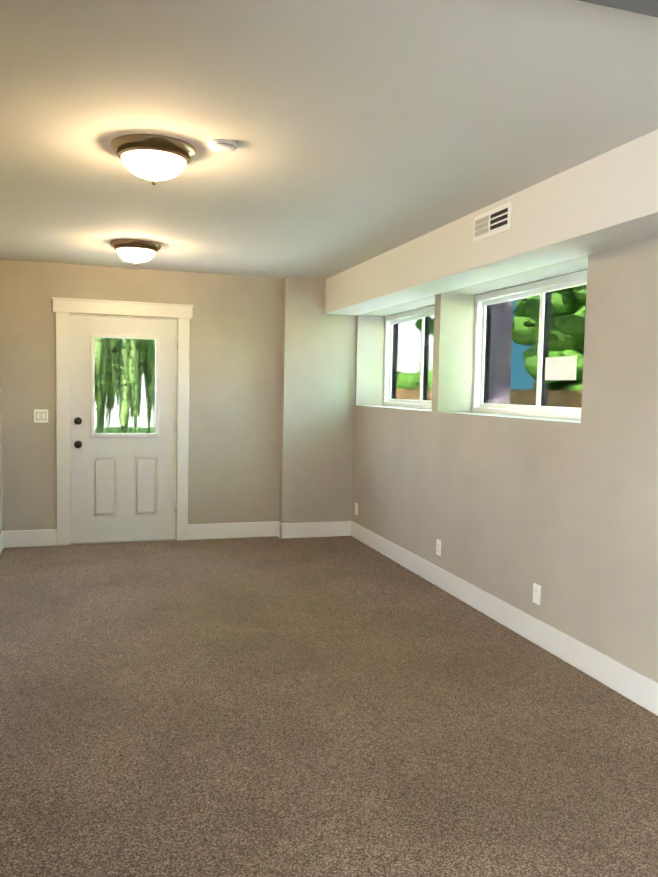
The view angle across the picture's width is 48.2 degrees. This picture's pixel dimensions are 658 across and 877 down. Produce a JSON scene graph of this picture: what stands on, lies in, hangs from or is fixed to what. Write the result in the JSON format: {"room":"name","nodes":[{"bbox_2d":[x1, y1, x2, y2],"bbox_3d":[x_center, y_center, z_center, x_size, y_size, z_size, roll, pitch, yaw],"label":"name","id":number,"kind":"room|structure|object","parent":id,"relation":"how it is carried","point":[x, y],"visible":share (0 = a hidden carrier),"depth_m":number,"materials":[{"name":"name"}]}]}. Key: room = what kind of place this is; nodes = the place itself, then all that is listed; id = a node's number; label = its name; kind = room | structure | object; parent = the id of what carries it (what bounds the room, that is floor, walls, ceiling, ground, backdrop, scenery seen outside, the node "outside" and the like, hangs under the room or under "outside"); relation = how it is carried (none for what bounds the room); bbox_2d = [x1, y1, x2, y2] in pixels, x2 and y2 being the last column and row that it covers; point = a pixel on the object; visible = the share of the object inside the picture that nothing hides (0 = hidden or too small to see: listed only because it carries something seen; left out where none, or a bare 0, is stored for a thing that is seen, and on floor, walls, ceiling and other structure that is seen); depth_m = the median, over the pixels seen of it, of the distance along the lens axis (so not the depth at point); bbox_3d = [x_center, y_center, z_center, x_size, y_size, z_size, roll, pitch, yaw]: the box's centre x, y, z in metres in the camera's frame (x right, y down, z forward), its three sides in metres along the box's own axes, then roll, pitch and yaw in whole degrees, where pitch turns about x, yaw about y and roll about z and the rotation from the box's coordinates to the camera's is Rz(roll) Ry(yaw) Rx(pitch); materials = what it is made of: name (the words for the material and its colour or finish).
{"room":"empty basement room","nodes":[
{"label":"empty basement room","id":0,"kind":"room"},
{"bbox_2d":[0,353,1,533],"bbox_3d":[-1.037,0.137,0.527,0.150,2.465,12.088,0,4,-18],"label":"wall","id":1,"kind":"structure","parent":0,"point":[0,458],"depth_m":6.26,"materials":[{"name":"beige paint"}]},
{"bbox_2d":[0,531,7,553],"bbox_3d":[-1.004,1.289,0.701,0.019,0.145,11.937,0,4,-18],"label":"baseboard","id":2,"kind":"structure","parent":1,"relation":"attached to","point":[4,534],"depth_m":6.34,"materials":[{"name":"white wood"}]},
{"bbox_2d":[0,259,356,530],"bbox_3d":[-1.174,-0.286,6.830,3.739,2.465,0.270,0,4,-18],"label":"wall","id":3,"kind":"structure","parent":0,"point":[272,363],"depth_m":6.88,"materials":[{"name":"beige paint"}]},
{"bbox_2d":[8,529,56,547],"bbox_3d":[-2.602,0.873,6.431,0.415,0.145,0.019,0,4,-18],"label":"baseboard","id":4,"kind":"structure","parent":3,"relation":"attached to","point":[48,537],"depth_m":6.43,"materials":[{"name":"white wood"}]},
{"bbox_2d":[34,409,47,422],"bbox_3d":[-2.502,-0.195,6.389,0.116,0.116,0.012,0,4,-18],"label":"switch plate","id":5,"kind":"object","parent":3,"relation":"attached to","point":[40,415],"visible":1,"depth_m":6.39,"materials":[{"name":"white plastic"}]},
{"bbox_2d":[52,297,193,545],"bbox_3d":[-1.858,-0.141,6.666,1.211,2.168,0.184,0,4,-18],"label":"door frame","id":6,"kind":"structure","parent":3,"relation":"attached to","point":[64,309],"depth_m":6.51,"materials":[{"name":"white wood"}]},
{"bbox_2d":[70,315,177,542],"bbox_3d":[-1.831,-0.073,6.608,0.931,2.015,0.117,0,4,-18],"label":"door","id":7,"kind":"structure","parent":3,"relation":"in","point":[123,400],"depth_m":6.62,"materials":[{"name":"white wood"}]},
{"bbox_2d":[188,521,275,539],"bbox_3d":[-0.900,0.872,6.977,0.870,0.145,0.019,0,4,-18],"label":"baseboard","id":8,"kind":"structure","parent":3,"relation":"attached to","point":[244,529],"depth_m":6.96,"materials":[{"name":"white wood"}]},
{"bbox_2d":[276,521,347,538],"bbox_3d":[-0.127,0.881,7.099,0.705,0.145,0.019,0,4,-18],"label":"baseboard","id":9,"kind":"structure","parent":3,"relation":"attached to","point":[336,528],"depth_m":7.09,"materials":[{"name":"white wood"}]},
{"bbox_2d":[0,536,657,876],"bbox_3d":[0.622,1.436,1.233,3.739,0.150,12.237,0,4,-18],"label":"floor","id":10,"kind":"structure","parent":0,"point":[331,706],"depth_m":3.10,"materials":[{"name":"carpet"}]},
{"bbox_2d":[0,0,657,278],"bbox_3d":[0.676,-1.173,1.059,3.739,0.150,12.237,0,4,-18],"label":"ceiling","id":11,"kind":"structure","parent":0,"point":[359,131],"depth_m":2.80,"materials":[{"name":"white paint"}]},
{"bbox_2d":[110,239,160,265],"bbox_3d":[-1.426,-1.354,5.431,0.364,0.159,0.364,0,4,-18],"label":"ceiling light","id":12,"kind":"object","parent":11,"relation":"attached to","point":[135,251],"visible":0.98,"depth_m":5.32,"materials":[{"name":"white glass"}]},
{"bbox_2d":[111,134,195,184],"bbox_3d":[-0.768,-1.193,3.228,0.364,0.159,0.364,0,4,-18],"label":"ceiling light","id":13,"kind":"object","parent":11,"relation":"attached to","point":[154,158],"visible":0.98,"depth_m":3.12,"materials":[{"name":"white glass"}]},
{"bbox_2d":[207,139,237,152],"bbox_3d":[-0.456,-1.250,3.154,0.132,0.023,0.132,0,4,-18],"label":"smoke detector","id":14,"kind":"object","parent":11,"relation":"attached to","point":[222,145],"visible":1,"depth_m":3.12,"materials":[{"name":"white plastic"}]},
{"bbox_2d":[325,129,657,314],"bbox_3d":[1.917,-0.934,1.411,0.323,0.323,11.817,0,4,-18],"label":"soffit ceiling","id":15,"kind":"structure","parent":11,"relation":"attached to","point":[605,201],"depth_m":3.75,"materials":[{"name":"white paint"}]},
{"bbox_2d":[473,201,511,241],"bbox_3d":[0.891,-1.189,4.052,0.019,0.142,0.395,0,4,-18],"label":"ceiling vent","id":16,"kind":"object","parent":15,"relation":"in","point":[497,220],"visible":1,"depth_m":4.03,"materials":[{"name":"white plastic"}]},
{"bbox_2d":[578,0,657,16],"bbox_3d":[0.347,-1.009,1.119,2.848,0.201,0.730,0,4,-18],"label":"ceiling beam","id":17,"kind":"structure","parent":11,"relation":"attached to","point":[648,7],"depth_m":1.58,"materials":[{"name":"grey paint"}]},
{"bbox_2d":[352,237,657,681],"bbox_3d":[2.252,0.136,1.582,0.420,2.465,12.088,0,4,-18],"label":"wall","id":18,"kind":"structure","parent":0,"point":[512,509],"depth_m":4.15,"materials":[{"name":"beige paint"}]},
{"bbox_2d":[355,502,357,514],"bbox_3d":[0.263,0.677,7.082,0.009,0.114,0.070,0,4,-18],"label":"electrical outlet","id":19,"kind":"object","parent":18,"relation":"attached to","point":[356,508],"visible":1,"depth_m":7.07,"materials":[{"name":"white plastic"}]},
{"bbox_2d":[383,305,434,408],"bbox_3d":[0.829,-0.694,6.380,0.080,0.864,1.673,0,4,-18],"label":"window","id":20,"kind":"structure","parent":18,"relation":"in","point":[408,357],"depth_m":6.70,"materials":[{"name":"white plastic"}]},
{"bbox_2d":[436,539,440,555],"bbox_3d":[0.804,0.801,5.396,0.009,0.114,0.070,0,4,-18],"label":"electrical outlet","id":21,"kind":"object","parent":18,"relation":"attached to","point":[438,547],"visible":1,"depth_m":5.39,"materials":[{"name":"white plastic"}]},
{"bbox_2d":[348,521,657,715],"bbox_3d":[2.014,1.292,1.606,0.019,0.145,11.817,0,4,-18],"label":"baseboard","id":22,"kind":"structure","parent":18,"relation":"attached to","point":[633,685],"depth_m":4.23,"materials":[{"name":"white wood"}]},
{"bbox_2d":[472,270,586,419],"bbox_3d":[1.369,-0.570,4.694,0.080,0.864,1.677,0,4,-18],"label":"window","id":23,"kind":"structure","parent":18,"relation":"in","point":[528,357],"depth_m":4.83,"materials":[{"name":"white plastic"}]},
{"bbox_2d":[533,583,540,604],"bbox_3d":[1.187,0.888,4.203,0.009,0.114,0.070,0,4,-18],"label":"electrical outlet","id":24,"kind":"object","parent":18,"relation":"attached to","point":[536,593],"visible":1,"depth_m":4.20,"materials":[{"name":"white plastic"}]}
]}

